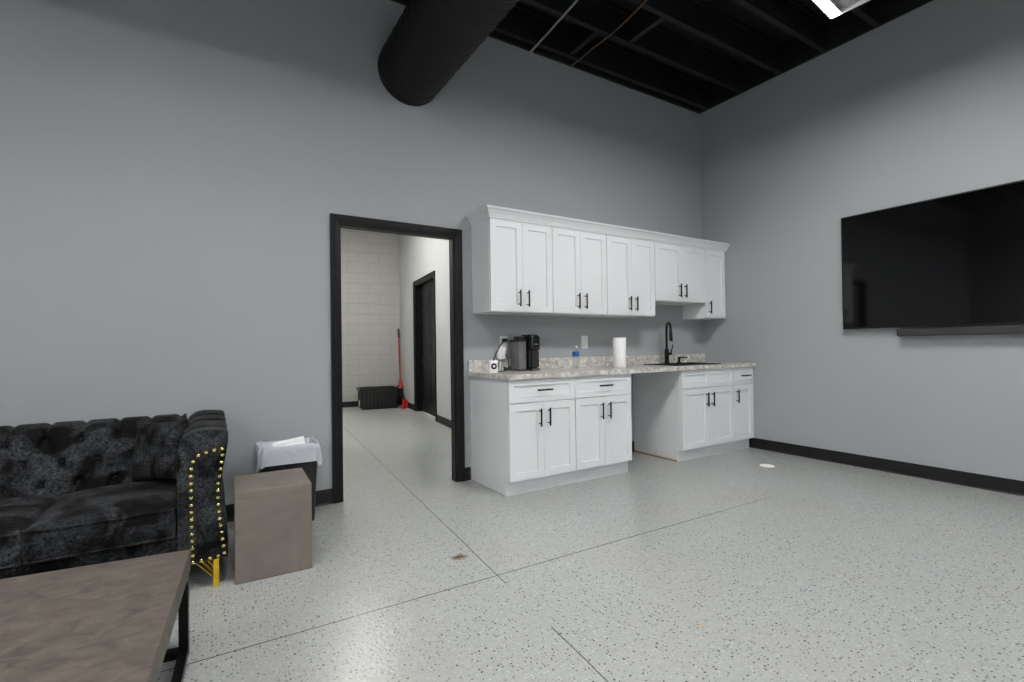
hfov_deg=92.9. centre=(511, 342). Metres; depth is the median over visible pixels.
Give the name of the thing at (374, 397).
storage tote
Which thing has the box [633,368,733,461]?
base cabinet
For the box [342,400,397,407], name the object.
baseboard
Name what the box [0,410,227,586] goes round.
sofa
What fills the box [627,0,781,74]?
joist
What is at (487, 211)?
crown molding
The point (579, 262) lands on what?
upper cabinet
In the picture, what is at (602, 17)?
joist
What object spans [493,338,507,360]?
electrical cable
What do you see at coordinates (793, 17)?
joist
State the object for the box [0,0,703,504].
wall
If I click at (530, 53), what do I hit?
conduit
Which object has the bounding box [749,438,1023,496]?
baseboard
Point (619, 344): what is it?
paper towel roll
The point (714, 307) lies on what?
upper cabinet
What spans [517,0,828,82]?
ceiling
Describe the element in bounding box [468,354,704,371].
backsplash
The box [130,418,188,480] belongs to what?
throw pillow
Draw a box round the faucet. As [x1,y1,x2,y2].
[664,322,672,362]
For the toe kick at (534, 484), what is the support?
on the floor
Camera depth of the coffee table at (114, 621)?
1.37 m
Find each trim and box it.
[329,213,464,503]
[391,0,699,112]
[413,271,436,420]
[698,0,932,113]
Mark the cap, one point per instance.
(762, 465)
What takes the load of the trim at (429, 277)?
attached to the wall at (418, 256)
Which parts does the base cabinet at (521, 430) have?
door, drawer, handle, door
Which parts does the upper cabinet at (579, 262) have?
door, handle, handle, door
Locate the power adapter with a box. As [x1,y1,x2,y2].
[497,348,505,370]
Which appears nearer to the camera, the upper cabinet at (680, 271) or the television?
the television
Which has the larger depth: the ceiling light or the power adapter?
the power adapter
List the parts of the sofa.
seat, backrest, arm, leg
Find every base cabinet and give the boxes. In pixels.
[470,377,575,495]
[574,374,631,469]
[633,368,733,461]
[733,367,753,440]
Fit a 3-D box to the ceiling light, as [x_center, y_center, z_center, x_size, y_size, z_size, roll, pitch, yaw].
[1.767,-2.428,2.802,1.208,0.494,0.318,0,-1,-38]
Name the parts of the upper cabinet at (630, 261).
door, handle, door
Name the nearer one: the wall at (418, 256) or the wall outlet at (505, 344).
the wall outlet at (505, 344)
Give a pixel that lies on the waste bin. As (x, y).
(267, 458)
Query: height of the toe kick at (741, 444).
0.111 m
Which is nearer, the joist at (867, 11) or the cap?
the joist at (867, 11)
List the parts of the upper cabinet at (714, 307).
door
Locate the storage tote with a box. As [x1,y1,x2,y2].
[356,386,398,409]
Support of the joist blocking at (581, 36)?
attached to the joist at (523, 23)
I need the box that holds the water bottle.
[572,346,579,369]
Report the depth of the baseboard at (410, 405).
9.00 m
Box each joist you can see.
[494,3,707,109]
[521,0,741,92]
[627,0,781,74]
[732,0,826,52]
[850,0,879,26]
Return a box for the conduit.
[528,0,578,56]
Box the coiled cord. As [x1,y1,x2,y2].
[498,354,510,371]
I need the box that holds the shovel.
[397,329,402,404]
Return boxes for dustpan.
[402,395,407,408]
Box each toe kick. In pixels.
[505,461,627,495]
[677,439,748,461]
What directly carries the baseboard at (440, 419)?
attached to the wall at (418, 256)
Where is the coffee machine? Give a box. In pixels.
[510,334,539,370]
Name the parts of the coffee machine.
tank lid, water tank, panel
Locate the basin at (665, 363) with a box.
[665,363,700,364]
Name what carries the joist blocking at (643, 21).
attached to the joist at (602, 17)
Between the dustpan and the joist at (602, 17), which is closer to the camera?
the joist at (602, 17)
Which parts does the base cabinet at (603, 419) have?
door, drawer, handle, door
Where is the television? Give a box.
[841,180,1023,328]
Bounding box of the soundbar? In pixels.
[897,325,1023,335]
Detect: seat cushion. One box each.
[0,496,56,566]
[21,480,176,563]
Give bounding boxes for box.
[488,360,497,372]
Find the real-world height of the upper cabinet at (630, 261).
0.762 m
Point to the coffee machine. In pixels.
(524, 355)
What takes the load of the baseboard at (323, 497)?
attached to the wall at (173, 173)
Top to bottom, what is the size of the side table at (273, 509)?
0.436 m
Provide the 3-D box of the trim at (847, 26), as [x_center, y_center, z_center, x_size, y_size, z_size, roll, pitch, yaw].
[4.312,-2.917,2.378,0.030,0.289,8.000,0,-1,-32]
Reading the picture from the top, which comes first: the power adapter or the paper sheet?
the power adapter
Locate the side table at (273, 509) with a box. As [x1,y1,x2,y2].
[234,468,311,584]
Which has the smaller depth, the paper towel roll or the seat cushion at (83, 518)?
the seat cushion at (83, 518)
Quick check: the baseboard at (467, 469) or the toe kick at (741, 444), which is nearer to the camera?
the baseboard at (467, 469)
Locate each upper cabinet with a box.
[472,217,552,315]
[534,226,606,316]
[591,234,654,317]
[653,241,705,305]
[682,249,725,319]
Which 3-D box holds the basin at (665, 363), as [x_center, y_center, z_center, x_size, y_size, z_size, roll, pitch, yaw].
[1.793,0.331,5.082,0.610,0.200,0.340,0,-1,-32]
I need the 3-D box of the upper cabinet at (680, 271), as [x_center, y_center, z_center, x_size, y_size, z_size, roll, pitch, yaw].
[1.702,-0.721,5.220,0.797,0.603,0.358,0,-1,-32]
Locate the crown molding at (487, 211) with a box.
[466,205,729,251]
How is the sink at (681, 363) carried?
in the countertop at (603, 365)
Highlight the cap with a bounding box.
[760,464,774,467]
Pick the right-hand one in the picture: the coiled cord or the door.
the coiled cord
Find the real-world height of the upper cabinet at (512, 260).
0.762 m
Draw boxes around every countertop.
[468,354,755,379]
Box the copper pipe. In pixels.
[570,0,646,67]
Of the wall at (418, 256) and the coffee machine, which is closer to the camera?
the coffee machine
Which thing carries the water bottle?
on the countertop at (603, 365)
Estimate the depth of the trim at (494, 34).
4.84 m
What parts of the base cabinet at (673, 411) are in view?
door, handle, door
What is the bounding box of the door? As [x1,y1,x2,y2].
[420,280,434,416]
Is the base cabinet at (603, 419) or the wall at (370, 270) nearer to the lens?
the base cabinet at (603, 419)
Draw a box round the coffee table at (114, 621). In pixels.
[0,549,190,681]
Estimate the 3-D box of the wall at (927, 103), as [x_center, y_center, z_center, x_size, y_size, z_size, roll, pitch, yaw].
[4.454,-0.990,2.345,0.150,4.150,8.150,0,-1,-32]
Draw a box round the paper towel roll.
[613,338,625,367]
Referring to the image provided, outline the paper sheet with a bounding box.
[272,436,304,446]
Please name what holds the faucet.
on the countertop at (603, 365)
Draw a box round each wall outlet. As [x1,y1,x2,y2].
[499,336,507,349]
[581,336,587,348]
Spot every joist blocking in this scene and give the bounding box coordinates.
[569,24,598,54]
[629,8,664,42]
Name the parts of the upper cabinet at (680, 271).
door, handle, door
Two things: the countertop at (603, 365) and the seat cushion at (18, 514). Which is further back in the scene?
the countertop at (603, 365)
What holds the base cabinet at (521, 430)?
on the floor
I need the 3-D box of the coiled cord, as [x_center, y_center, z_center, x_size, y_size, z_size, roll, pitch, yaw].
[-0.047,0.175,4.148,0.094,0.142,0.221,-1,-1,17]
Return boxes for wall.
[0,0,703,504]
[341,228,400,401]
[399,235,450,419]
[700,0,1023,480]
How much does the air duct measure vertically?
0.806 m
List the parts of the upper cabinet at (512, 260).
door, handle, door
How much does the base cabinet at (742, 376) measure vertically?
0.874 m
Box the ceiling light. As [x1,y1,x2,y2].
[811,0,870,19]
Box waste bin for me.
[253,436,322,520]
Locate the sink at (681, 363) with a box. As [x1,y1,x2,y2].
[643,362,720,365]
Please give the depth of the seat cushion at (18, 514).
2.06 m
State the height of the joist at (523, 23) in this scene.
0.289 m
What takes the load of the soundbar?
attached to the wall at (927, 103)
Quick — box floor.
[157,404,1023,681]
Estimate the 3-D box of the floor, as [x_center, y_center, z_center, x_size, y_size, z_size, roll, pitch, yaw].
[-1.379,1.221,3.121,9.300,0.100,15.650,0,-1,-32]
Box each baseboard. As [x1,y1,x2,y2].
[226,488,332,521]
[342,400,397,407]
[407,401,413,409]
[436,414,450,427]
[465,467,470,480]
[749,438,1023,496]
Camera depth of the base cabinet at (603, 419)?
4.09 m
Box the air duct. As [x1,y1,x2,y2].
[378,0,518,105]
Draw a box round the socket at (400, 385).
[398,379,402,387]
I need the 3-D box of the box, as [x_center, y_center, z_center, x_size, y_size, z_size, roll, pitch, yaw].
[-0.149,0.196,3.884,0.070,0.100,0.048,-1,-1,-20]
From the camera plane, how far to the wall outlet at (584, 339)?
4.80 m
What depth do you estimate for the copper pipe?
4.25 m

